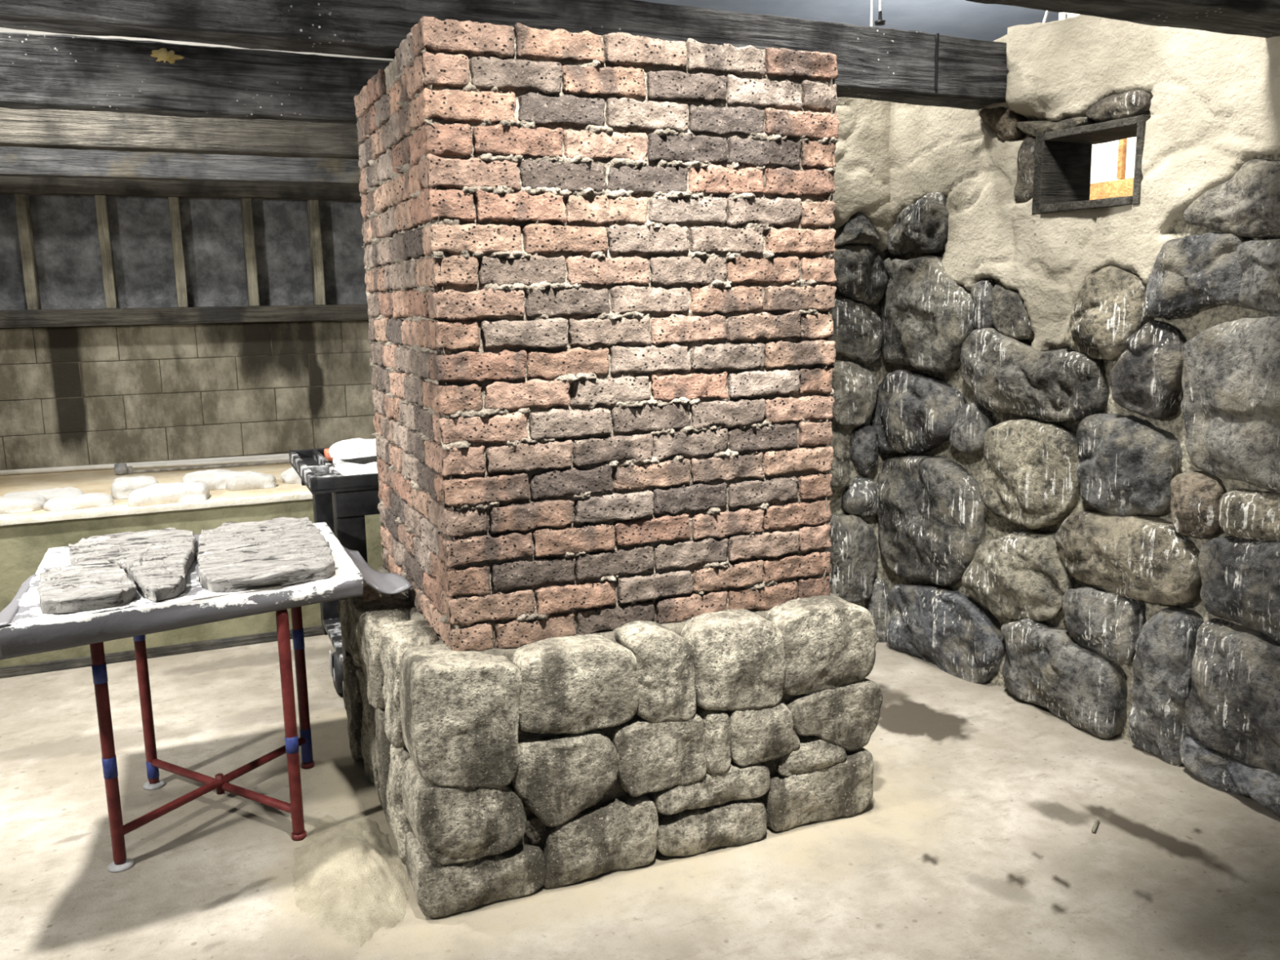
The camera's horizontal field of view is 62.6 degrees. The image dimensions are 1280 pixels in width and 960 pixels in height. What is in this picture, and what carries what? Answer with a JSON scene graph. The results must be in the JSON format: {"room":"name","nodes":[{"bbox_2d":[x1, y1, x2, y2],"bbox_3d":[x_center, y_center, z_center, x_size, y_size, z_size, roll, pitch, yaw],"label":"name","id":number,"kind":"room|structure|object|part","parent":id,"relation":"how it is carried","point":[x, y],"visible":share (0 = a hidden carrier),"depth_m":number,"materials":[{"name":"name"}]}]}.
{"room":"basement","nodes":[
{"label":"basement","id":0,"kind":"room"},
{"bbox_2d":[0,107,359,159],"bbox_3d":[-1.839,-1.610,4.834,4.300,0.225,0.115,-5,11,-23],"label":"timber beam","id":1,"kind":"structure","parent":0,"point":[79,130],"depth_m":4.68,"materials":[{"name":"wood"}]},
{"bbox_2d":[0,146,359,185],"bbox_3d":[-2.112,-1.669,5.466,4.300,0.233,0.091,-5,11,-23],"label":"timber beam","id":2,"kind":"structure","parent":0,"point":[14,161],"depth_m":5.33,"materials":[{"name":"grey wood"}]},
{"bbox_2d":[0,31,393,124],"bbox_3d":[-1.450,-1.481,3.943,4.300,0.251,0.120,-5,11,-23],"label":"timber beam","id":3,"kind":"structure","parent":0,"point":[37,71],"depth_m":3.80,"materials":[{"name":"grey wood"}]},
{"bbox_2d":[0,26,394,470],"bbox_3d":[-2.289,-1.236,5.971,4.303,3.600,0.253,-5,11,-23],"label":"wall","id":4,"kind":"structure","parent":0,"point":[101,361],"depth_m":5.90,"materials":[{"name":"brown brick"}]},
{"bbox_3d":[-3.449,-1.225,5.579,0.315,0.650,0.045,-5,11,-23],"label":"panel","id":5,"kind":"part","parent":4,"relation":"part of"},
{"bbox_3d":[-3.109,-1.256,5.723,0.322,0.650,0.045,-5,11,-23],"label":"panel","id":6,"kind":"part","parent":4,"relation":"part of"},
{"bbox_3d":[-2.772,-1.286,5.865,0.307,0.650,0.045,-5,11,-23],"label":"panel","id":7,"kind":"part","parent":4,"relation":"part of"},
{"bbox_3d":[-2.404,-2.367,5.814,4.150,1.315,0.050,-5,11,-23],"label":"panel","id":8,"kind":"part","parent":4,"relation":"part of","materials":[{"name":"black wood"}]},
{"bbox_3d":[-2.435,-1.317,6.008,0.325,0.650,0.045,-5,11,-23],"label":"panel","id":9,"kind":"part","parent":4,"relation":"part of","materials":[{"name":"grey"}]},
{"bbox_3d":[-2.094,-1.347,6.153,0.314,0.650,0.045,-5,11,-23],"label":"panel","id":10,"kind":"part","parent":4,"relation":"part of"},
{"bbox_3d":[-1.758,-1.377,6.295,0.314,0.650,0.045,-5,11,-23],"label":"panel","id":11,"kind":"part","parent":4,"relation":"part of","materials":[{"name":"grey concrete"}]},
{"bbox_2d":[0,634,1279,959],"bbox_3d":[-0.375,0.921,3.846,11.000,0.001,10.200,-5,11,-23],"label":"floor","id":12,"kind":"structure","parent":0,"point":[974,839],"depth_m":2.98,"materials":[{"name":"concrete"}]},
{"bbox_2d":[0,453,383,678],"bbox_3d":[-2.104,0.318,5.484,4.002,0.694,1.481,-5,11,-23],"label":"counter","id":13,"kind":"object","parent":12,"relation":"on","point":[25,537],"visible":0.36,"depth_m":4.75,"materials":[{"name":"brown wood"}]},
{"bbox_2d":[0,493,45,513],"bbox_3d":[-2.787,0.100,4.604,0.326,0.062,0.206,-5,11,-23],"label":"plaster cast","id":14,"kind":"object","parent":13,"relation":"on","point":[32,502],"visible":0.98,"depth_m":4.56,"materials":[{"name":"white"}]},
{"bbox_2d":[2,486,84,502],"bbox_3d":[-2.725,0.072,4.796,0.351,0.051,0.181,-5,11,-23],"label":"plaster cast","id":15,"kind":"object","parent":13,"relation":"on","point":[69,491],"visible":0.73,"depth_m":4.78,"materials":[{"name":"white"}]},
{"bbox_2d":[43,492,114,511],"bbox_3d":[-2.488,0.089,4.664,0.280,0.054,0.155,-5,11,-23],"label":"plaster cast","id":16,"kind":"object","parent":13,"relation":"on","point":[97,499],"visible":1,"depth_m":4.62,"materials":[{"name":"white"}]},
{"bbox_2d":[111,475,158,499],"bbox_3d":[-2.364,0.025,4.926,0.206,0.086,0.209,-5,11,-23],"label":"plaster cast","id":17,"kind":"object","parent":13,"relation":"on","point":[122,487],"visible":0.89,"depth_m":4.84,"materials":[{"name":"white"}]},
{"bbox_2d":[0,453,288,475],"bbox_3d":[-2.494,-0.103,5.853,2.168,0.027,0.027,-4,10,-18],"label":"pipe","id":18,"kind":"object","parent":13,"relation":"on","point":[95,467],"visible":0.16,"depth_m":5.70,"materials":[{"name":"grey metal"}]},
{"bbox_2d":[0,453,311,518],"bbox_3d":[-2.114,-0.011,5.438,4.000,0.022,1.460,-5,11,-23],"label":"countertop","id":19,"kind":"structure","parent":13,"relation":"on","point":[100,481],"depth_m":5.28,"materials":[{"name":"beige wood"}]},
{"bbox_3d":[-1.819,0.742,4.901,4.000,0.045,0.030,-5,11,-23],"label":"skirting","id":20,"kind":"part","parent":13,"relation":"part of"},
{"bbox_2d":[127,482,209,506],"bbox_3d":[-2.131,0.052,4.755,0.340,0.084,0.178,-5,11,-23],"label":"plaster cast","id":21,"kind":"object","parent":13,"relation":"on","point":[157,493],"visible":1,"depth_m":4.70,"materials":[{"name":"white"}]},
{"bbox_2d":[114,460,289,475],"bbox_3d":[-2.164,-0.102,5.720,1.257,0.064,0.064,-4,10,-19],"label":"clamp","id":22,"kind":"object","parent":13,"relation":"on","point":[120,468],"visible":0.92,"depth_m":5.62,"materials":[{"name":"metal"}]},
{"bbox_2d":[182,468,233,490],"bbox_3d":[-2.073,-0.006,5.081,0.260,0.086,0.190,-5,11,-23],"label":"plaster cast","id":23,"kind":"object","parent":13,"relation":"on","point":[215,479],"visible":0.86,"depth_m":5.03,"materials":[{"name":"white"}]},
{"bbox_2d":[126,456,288,468],"bbox_3d":[-2.112,-0.112,5.886,1.447,0.021,0.021,-3,10,-14],"label":"pipe","id":24,"kind":"object","parent":13,"relation":"on","point":[273,459],"visible":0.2,"depth_m":5.81,"materials":[{"name":"grey metal"}]},
{"bbox_2d":[226,471,276,490],"bbox_3d":[-1.883,-0.006,5.088,0.233,0.077,0.170,-5,11,-23],"label":"plaster cast","id":25,"kind":"object","parent":13,"relation":"on","point":[245,480],"visible":1,"depth_m":5.03,"materials":[{"name":"white"}]},
{"bbox_2d":[280,466,301,484],"bbox_3d":[-1.682,-0.037,5.240,0.207,0.079,0.158,-5,11,-23],"label":"plaster cast","id":26,"kind":"object","parent":13,"relation":"on","point":[290,476],"visible":0.29,"depth_m":5.17,"materials":[{"name":"white"}]},
{"bbox_2d":[0,522,413,872],"bbox_3d":[-1.335,0.637,3.294,1.138,0.778,0.945,-5,11,-23],"label":"worktable","id":27,"kind":"object","parent":12,"relation":"on","point":[24,630],"visible":0.53,"depth_m":2.97,"materials":[{"name":"red paint"}]},
{"bbox_2d":[37,559,136,613],"bbox_3d":[-1.541,0.288,2.913,0.230,0.050,0.433,-7,12,-33],"label":"slab","id":28,"kind":"object","parent":27,"relation":"on","point":[100,584],"visible":1,"depth_m":2.82,"materials":[{"name":"stone"}]},
{"bbox_3d":[-1.471,0.739,2.907,0.034,0.688,0.034,-5,11,-23],"label":"leg","id":29,"kind":"part","parent":27,"relation":"part of","materials":[{"name":"red paint"}]},
{"bbox_3d":[-1.465,1.084,2.966,0.068,0.012,0.068,-5,11,-23],"label":"foot plate","id":30,"kind":"part","parent":27,"relation":"part of","materials":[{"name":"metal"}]},
{"bbox_2d":[68,527,196,602],"bbox_3d":[-1.530,0.246,3.154,0.376,0.050,0.832,-5,11,-23],"label":"slab","id":31,"kind":"object","parent":27,"relation":"on","point":[158,562],"visible":0.99,"depth_m":3.17,"materials":[{"name":"stone"}]},
{"bbox_3d":[-1.606,0.656,3.406,0.034,0.688,0.034,-5,11,-23],"label":"leg","id":32,"kind":"part","parent":27,"relation":"part of","materials":[{"name":"red paint"}]},
{"bbox_3d":[-1.600,1.001,3.465,0.068,0.012,0.068,-5,11,-23],"label":"foot plate","id":33,"kind":"part","parent":27,"relation":"part of","materials":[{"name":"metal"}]},
{"bbox_2d":[197,516,335,592],"bbox_3d":[-1.184,0.214,3.305,0.386,0.052,0.819,-5,11,-23],"label":"slab","id":34,"kind":"object","parent":27,"relation":"on","point":[233,557],"visible":1,"depth_m":3.13,"materials":[{"name":"stone"}]},
{"bbox_3d":[-1.014,0.707,3.050,0.034,0.688,0.034,-5,11,-23],"label":"leg","id":35,"kind":"part","parent":27,"relation":"part of","materials":[{"name":"red paint"}]},
{"bbox_3d":[-1.008,1.050,3.109,0.042,0.016,0.042,-5,11,-23],"label":"foot plate","id":36,"kind":"part","parent":27,"relation":"part of","materials":[{"name":"red paint"}]},
{"bbox_3d":[-1.139,0.627,3.530,0.034,0.688,0.034,-5,11,-23],"label":"leg","id":37,"kind":"part","parent":27,"relation":"part of","materials":[{"name":"red paint"}]},
{"bbox_3d":[-1.133,0.970,3.589,0.042,0.016,0.042,-5,11,-23],"label":"foot plate","id":38,"kind":"part","parent":27,"relation":"part of","materials":[{"name":"red paint"}]},
{"bbox_2d":[288,447,380,717],"bbox_3d":[-1.015,0.383,4.238,0.620,0.950,0.883,-5,11,-23],"label":"utility cart","id":39,"kind":"object","parent":12,"relation":"on","point":[340,501],"visible":0.3,"depth_m":3.81,"materials":[{"name":"black plastic"}]},
{"bbox_3d":[-1.326,0.289,4.491,0.100,0.740,0.090,-5,11,-23],"label":"leg","id":40,"kind":"part","parent":39,"relation":"part of","materials":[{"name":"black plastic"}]},
{"bbox_2d":[323,448,333,461],"bbox_3d":[-1.242,-0.106,4.376,0.132,0.048,0.113,-5,11,-23],"label":"block","id":41,"kind":"object","parent":39,"relation":"on","point":[326,451],"visible":0.27,"depth_m":4.31,"materials":[{"name":"orange"}]},
{"bbox_2d":[320,616,342,666],"bbox_3d":[-0.985,0.631,4.324,0.540,0.030,0.785,-5,11,-23],"label":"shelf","id":42,"kind":"object","parent":39,"relation":"attached to","point":[331,624],"depth_m":4.33,"materials":[{"name":"metal"}]},
{"bbox_2d":[288,447,378,493],"bbox_3d":[-1.034,-0.063,4.189,0.620,0.055,0.825,-5,11,-23],"label":"tray","id":43,"kind":"object","parent":39,"relation":"on","point":[318,474],"depth_m":3.78,"materials":[{"name":"black plastic"}]},
{"bbox_3d":[-1.054,0.391,3.870,0.100,0.740,0.090,-5,11,-23],"label":"leg","id":44,"kind":"part","parent":39,"relation":"part of","materials":[{"name":"black plastic"}]},
{"bbox_2d":[332,455,377,466],"bbox_3d":[-1.081,-0.100,4.274,0.328,0.059,0.212,-5,11,-23],"label":"plaster cast","id":45,"kind":"object","parent":39,"relation":"on","point":[362,460],"visible":0.13,"depth_m":4.16,"materials":[{"name":"white"}]},
{"bbox_2d":[328,438,375,459],"bbox_3d":[-1.054,-0.133,4.110,0.307,0.068,0.190,-5,11,-23],"label":"plaster cast","id":46,"kind":"object","parent":45,"relation":"on","point":[353,448],"visible":0.56,"depth_m":4.02,"materials":[{"name":"white"}]},
{"bbox_2d":[333,462,377,475],"bbox_3d":[-0.990,-0.042,3.951,0.316,0.052,0.222,-5,11,-23],"label":"plaster cast","id":47,"kind":"object","parent":39,"relation":"on","point":[346,468],"visible":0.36,"depth_m":3.87,"materials":[{"name":"white"}]},
{"bbox_2d":[291,814,410,946],"bbox_3d":[-0.805,1.060,2.908,0.405,0.060,0.918,-5,11,-23],"label":"pile","id":48,"kind":"object","parent":12,"relation":"on","point":[348,877],"visible":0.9,"depth_m":2.83,"materials":[{"name":"beige sand"}]},
{"bbox_2d":[337,17,883,918],"bbox_3d":[-0.175,-0.113,3.320,1.461,2.239,1.290,-5,11,-23],"label":"pillar","id":49,"kind":"structure","parent":12,"relation":"on","point":[599,277],"depth_m":2.83,"materials":[{"name":"brick"}]},
{"bbox_2d":[376,566,772,660],"bbox_3d":[-0.162,0.381,3.443,1.226,0.115,1.096,-5,11,-23],"label":"mortar","id":50,"kind":"object","parent":49,"relation":"on","point":[406,606],"depth_m":2.90,"materials":[{"name":"grey concrete"}]},
{"bbox_2d":[1091,817,1099,832],"bbox_3d":[1.336,1.013,3.086,0.011,0.012,0.079,5,11,32],"label":"wood sliver","id":51,"kind":"object","parent":12,"relation":"on","point":[1097,820],"visible":1,"depth_m":3.08,"materials":[{"name":"beige wood"}]},
{"bbox_2d":[637,0,1058,41],"bbox_3d":[-0.438,-2.657,3.234,11.000,0.060,10.200,-5,11,-23],"label":"ceiling","id":52,"kind":"structure","parent":0,"point":[964,19],"depth_m":7.75,"materials":[{"name":"grey paint"}]},
{"bbox_2d":[870,0,873,26],"bbox_3d":[0.913,-2.218,4.119,0.015,1.150,0.010,-5,11,-23],"label":"hanging wire","id":53,"kind":"object","parent":52,"relation":"hanging from","point":[872,1],"visible":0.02,"depth_m":4.18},
{"bbox_2d":[874,0,885,26],"bbox_3d":[0.951,-2.304,4.121,0.042,0.982,0.042,-5,11,-23],"label":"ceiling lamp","id":54,"kind":"object","parent":52,"relation":"hanging from","point":[880,22],"visible":1,"depth_m":4.19,"materials":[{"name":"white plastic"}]},
{"bbox_2d":[1042,10,1048,22],"bbox_3d":[1.858,-2.352,4.511,0.393,1.053,0.010,-5,11,-23],"label":"wire","id":55,"kind":"object","parent":52,"relation":"hanging from","point":[1047,11],"visible":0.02,"depth_m":4.52,"materials":[{"name":"white"}]},
{"bbox_2d":[1062,12,1067,19],"bbox_3d":[1.829,-2.404,4.490,0.084,0.940,0.016,-5,11,-23],"label":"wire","id":56,"kind":"object","parent":52,"relation":"hanging from","point":[1064,15],"visible":0.26,"depth_m":4.55,"materials":[{"name":"white"}]},
{"bbox_2d":[965,0,1279,38],"bbox_3d":[1.610,-1.888,2.705,1.780,1.367,0.204,-5,11,-24],"label":"timber beam","id":57,"kind":"structure","parent":52,"relation":"attached to","point":[1255,18],"depth_m":2.69,"materials":[{"name":"wood"}]},
{"bbox_2d":[827,97,895,642],"bbox_3d":[0.717,-0.458,4.515,0.853,2.511,0.287,-5,11,-23],"label":"wall","id":58,"kind":"structure","parent":0,"point":[863,215],"depth_m":4.48,"materials":[{"name":"stone"}]},
{"bbox_2d":[870,14,1279,817],"bbox_3d":[1.772,-0.280,3.366,0.303,2.512,3.070,-6,11,-26],"label":"wall","id":59,"kind":"structure","parent":0,"point":[1075,416],"depth_m":3.57,"materials":[{"name":"stone"}]},
{"bbox_2d":[0,0,1008,109],"bbox_3d":[-0.827,-1.317,2.958,4.652,0.268,0.191,-5,11,-23],"label":"timber beam","id":60,"kind":"structure","parent":59,"relation":"attached to","point":[917,68],"depth_m":3.10,"materials":[{"name":"black wood"}]},
{"bbox_2d":[1031,115,1151,214],"bbox_3d":[1.612,-1.069,3.614,0.262,0.283,0.446,-6,11,-26],"label":"window","id":61,"kind":"structure","parent":59,"relation":"in","point":[1063,158],"depth_m":3.72,"materials":[{"name":"grey wood"}]},
{"bbox_2d":[1058,12,1136,199],"bbox_3d":[2.436,-0.858,4.909,0.120,3.050,1.420,-5,11,-23],"label":"wall","id":62,"kind":"structure","parent":0,"point":[1113,163],"depth_m":5.07,"materials":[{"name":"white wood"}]},
{"bbox_3d":[2.385,-1.327,4.827,0.040,0.145,1.350,-5,11,-23],"label":"rail","id":63,"kind":"part","parent":62,"relation":"part of","materials":[{"name":"orange wood"}]}
]}

